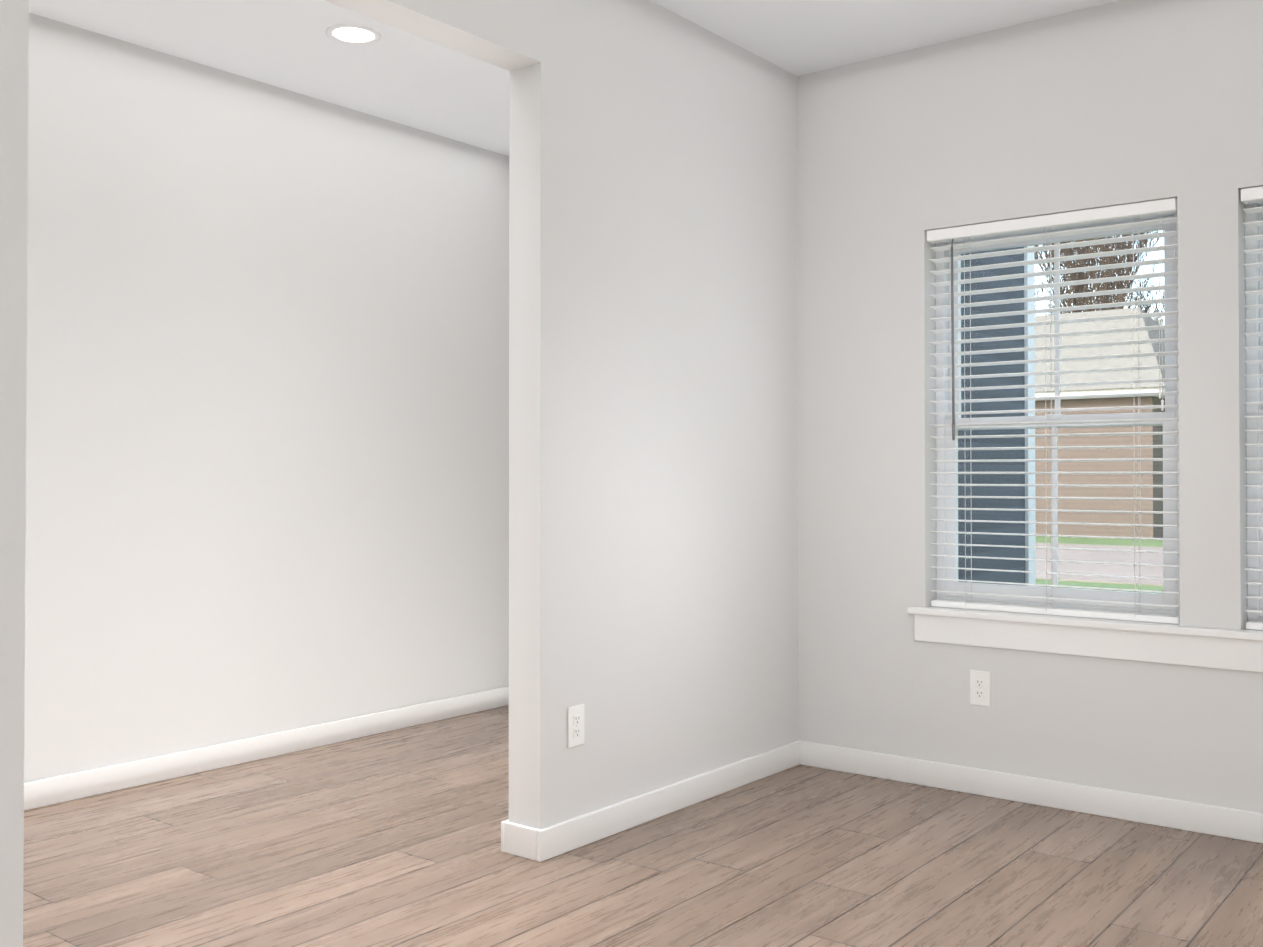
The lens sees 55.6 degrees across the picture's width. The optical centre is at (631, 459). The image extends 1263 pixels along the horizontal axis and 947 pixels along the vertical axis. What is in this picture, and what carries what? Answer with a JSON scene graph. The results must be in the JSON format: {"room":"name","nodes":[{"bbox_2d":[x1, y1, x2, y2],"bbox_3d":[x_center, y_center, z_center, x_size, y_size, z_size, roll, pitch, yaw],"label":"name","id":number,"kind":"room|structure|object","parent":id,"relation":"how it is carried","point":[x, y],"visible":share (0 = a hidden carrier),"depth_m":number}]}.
{"room":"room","nodes":[
{"label":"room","id":0,"kind":"room"},
{"bbox_2d":[24,13,507,782],"bbox_3d":[-2.638,-0.179,3.503,0.130,2.740,6.670,-1,-1,38],"label":"wall","id":1,"kind":"structure","parent":0,"point":[268,421],"depth_m":4.79},
{"bbox_2d":[24,686,507,810],"bbox_3d":[-2.581,1.145,3.441,0.017,0.092,6.410,-1,-1,38],"label":"baseboard","id":2,"kind":"structure","parent":1,"relation":"attached to","point":[69,787],"depth_m":4.75},
{"bbox_2d":[0,0,797,946],"bbox_3d":[-1.260,-0.192,2.424,0.130,2.740,6.410,-1,-1,38],"label":"wall","id":3,"kind":"structure","parent":0,"point":[652,388],"depth_m":3.90},
{"bbox_2d":[501,819,523,856],"bbox_3d":[0.134,1.155,4.305,0.017,0.092,1.702,-1,-1,38],"label":"baseboard","id":4,"kind":"structure","parent":3,"relation":"attached to","point":[512,834],"depth_m":3.61},
{"bbox_2d":[568,704,583,747],"bbox_3d":[-0.170,0.822,3.691,0.009,0.125,0.076,-1,-1,38],"label":"electrical outlet","id":5,"kind":"object","parent":3,"relation":"attached to","point":[576,725],"visible":1,"depth_m":3.69},
{"bbox_2d":[524,740,803,861],"bbox_3d":[0.187,1.153,4.137,0.023,0.092,1.502,-1,-1,38],"label":"baseboard","id":6,"kind":"structure","parent":3,"relation":"attached to","point":[541,845],"depth_m":3.98},
{"bbox_2d":[508,156,508,685],"bbox_3d":[0.075,-0.154,5.531,1.600,2.740,0.130,-1,-1,38],"label":"wall","id":7,"kind":"structure","parent":0,"point":[508,156],"depth_m":5.98},
{"bbox_2d":[29,0,1118,155],"bbox_3d":[-0.442,-1.629,1.800,5.710,0.120,6.670,-1,-1,38],"label":"ceiling","id":8,"kind":"structure","parent":0,"point":[396,75],"depth_m":4.38},
{"bbox_2d":[326,24,380,44],"bbox_3d":[-1.006,-1.535,4.330,0.196,0.006,0.196,-1,-1,38],"label":"recessed light","id":9,"kind":"object","parent":8,"relation":"in","point":[353,34],"visible":1,"depth_m":4.33},
{"bbox_2d":[23,705,1262,946],"bbox_3d":[-0.442,1.230,1.765,5.710,0.120,6.670,-1,-1,38],"label":"floor","id":10,"kind":"structure","parent":0,"point":[387,839],"depth_m":3.49},
{"bbox_2d":[797,0,1262,812],"bbox_3d":[2.222,-0.177,3.659,3.830,2.740,0.170,-1,-1,38],"label":"wall","id":11,"kind":"structure","parent":0,"point":[1119,102],"depth_m":4.26},
{"bbox_2d":[970,670,989,706],"bbox_3d":[1.250,0.821,4.294,0.076,0.125,0.009,-1,-1,38],"label":"electrical outlet","id":12,"kind":"object","parent":11,"relation":"attached to","point":[979,688],"visible":1,"depth_m":4.29},
{"bbox_2d":[804,741,1262,843],"bbox_3d":[2.105,1.147,3.615,3.680,0.092,0.017,-1,-1,38],"label":"baseboard","id":13,"kind":"structure","parent":11,"relation":"attached to","point":[1227,822],"depth_m":4.13},
{"bbox_2d":[936,213,1179,615],"bbox_3d":[1.516,-0.154,4.273,0.880,1.400,0.070,-1,-1,38],"label":"window","id":14,"kind":"structure","parent":11,"relation":"in","point":[1127,596],"depth_m":4.26},
{"bbox_2d":[927,198,1179,623],"bbox_3d":[1.460,-0.154,4.201,0.868,1.395,0.076,-1,-1,38],"label":"window blind","id":15,"kind":"object","parent":14,"relation":"attached to","point":[1106,214],"visible":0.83,"depth_m":4.18},
{"bbox_2d":[907,606,1262,671],"bbox_3d":[1.861,0.603,3.861,2.030,0.124,0.133,-1,-1,38],"label":"window sill","id":16,"kind":"structure","parent":11,"relation":"attached to","point":[1178,644],"depth_m":4.04},
{"bbox_2d":[1245,202,1262,621],"bbox_3d":[2.346,-0.162,3.622,0.870,1.400,0.070,-1,-1,38],"label":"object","id":17,"kind":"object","parent":11,"relation":"in","point":[1254,520],"depth_m":3.85},
{"bbox_2d":[1241,186,1262,629],"bbox_3d":[2.290,-0.162,3.550,0.858,1.395,0.076,-1,-1,38],"label":"window blind","id":18,"kind":"object","parent":17,"relation":"attached to","point":[1251,195],"visible":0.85,"depth_m":3.80},
{"label":"outside","id":19,"kind":"structure","parent":0,"visible":0},
{"bbox_2d":[1036,536,1163,593],"bbox_3d":[79.580,3.036,105.486,300.000,0.300,255.570,-1,-1,38],"label":"ground","id":20,"kind":"structure","parent":19,"point":[1107,541],"depth_m":27.11},
{"bbox_2d":[958,245,1035,585],"bbox_3d":[-0.015,-1.134,7.585,4.880,5.650,2.945,-1,-1,38],"label":"wing","id":21,"kind":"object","parent":20,"relation":"on","point":[1003,576],"depth_m":6.77},
{"bbox_2d":[1034,230,1163,314],"bbox_3d":[19.970,-5.374,52.260,6.443,15.227,5.097,-1,-1,38],"label":"tree","id":22,"kind":"object","parent":20,"relation":"on","point":[1076,288],"depth_m":51.44},
{"bbox_2d":[1036,543,1162,585],"bbox_3d":[12.139,1.826,19.399,300.000,0.020,9.300,-1,-1,38],"label":"road","id":23,"kind":"structure","parent":20,"relation":"on","point":[1108,568],"depth_m":20.86},
{"bbox_2d":[1035,308,1164,537],"bbox_3d":[11.831,-1.115,35.747,10.200,6.300,9.800,-1,-1,38],"label":"house","id":24,"kind":"structure","parent":20,"relation":"on","point":[1106,530],"depth_m":30.32},
{"bbox_2d":[1035,243,1164,324],"bbox_3d":[34.355,-9.521,72.227,250.000,24.000,0.050,-1,-1,38],"label":"thicket","id":25,"kind":"object","parent":20,"relation":"on","point":[1161,321],"depth_m":73.79},
{"bbox_2d":[1049,232,1163,320],"bbox_3d":[26.592,-6.883,67.314,7.522,18.640,7.536,-1,-1,38],"label":"tree","id":26,"kind":"object","parent":20,"relation":"on","point":[1137,293],"depth_m":67.12}
]}

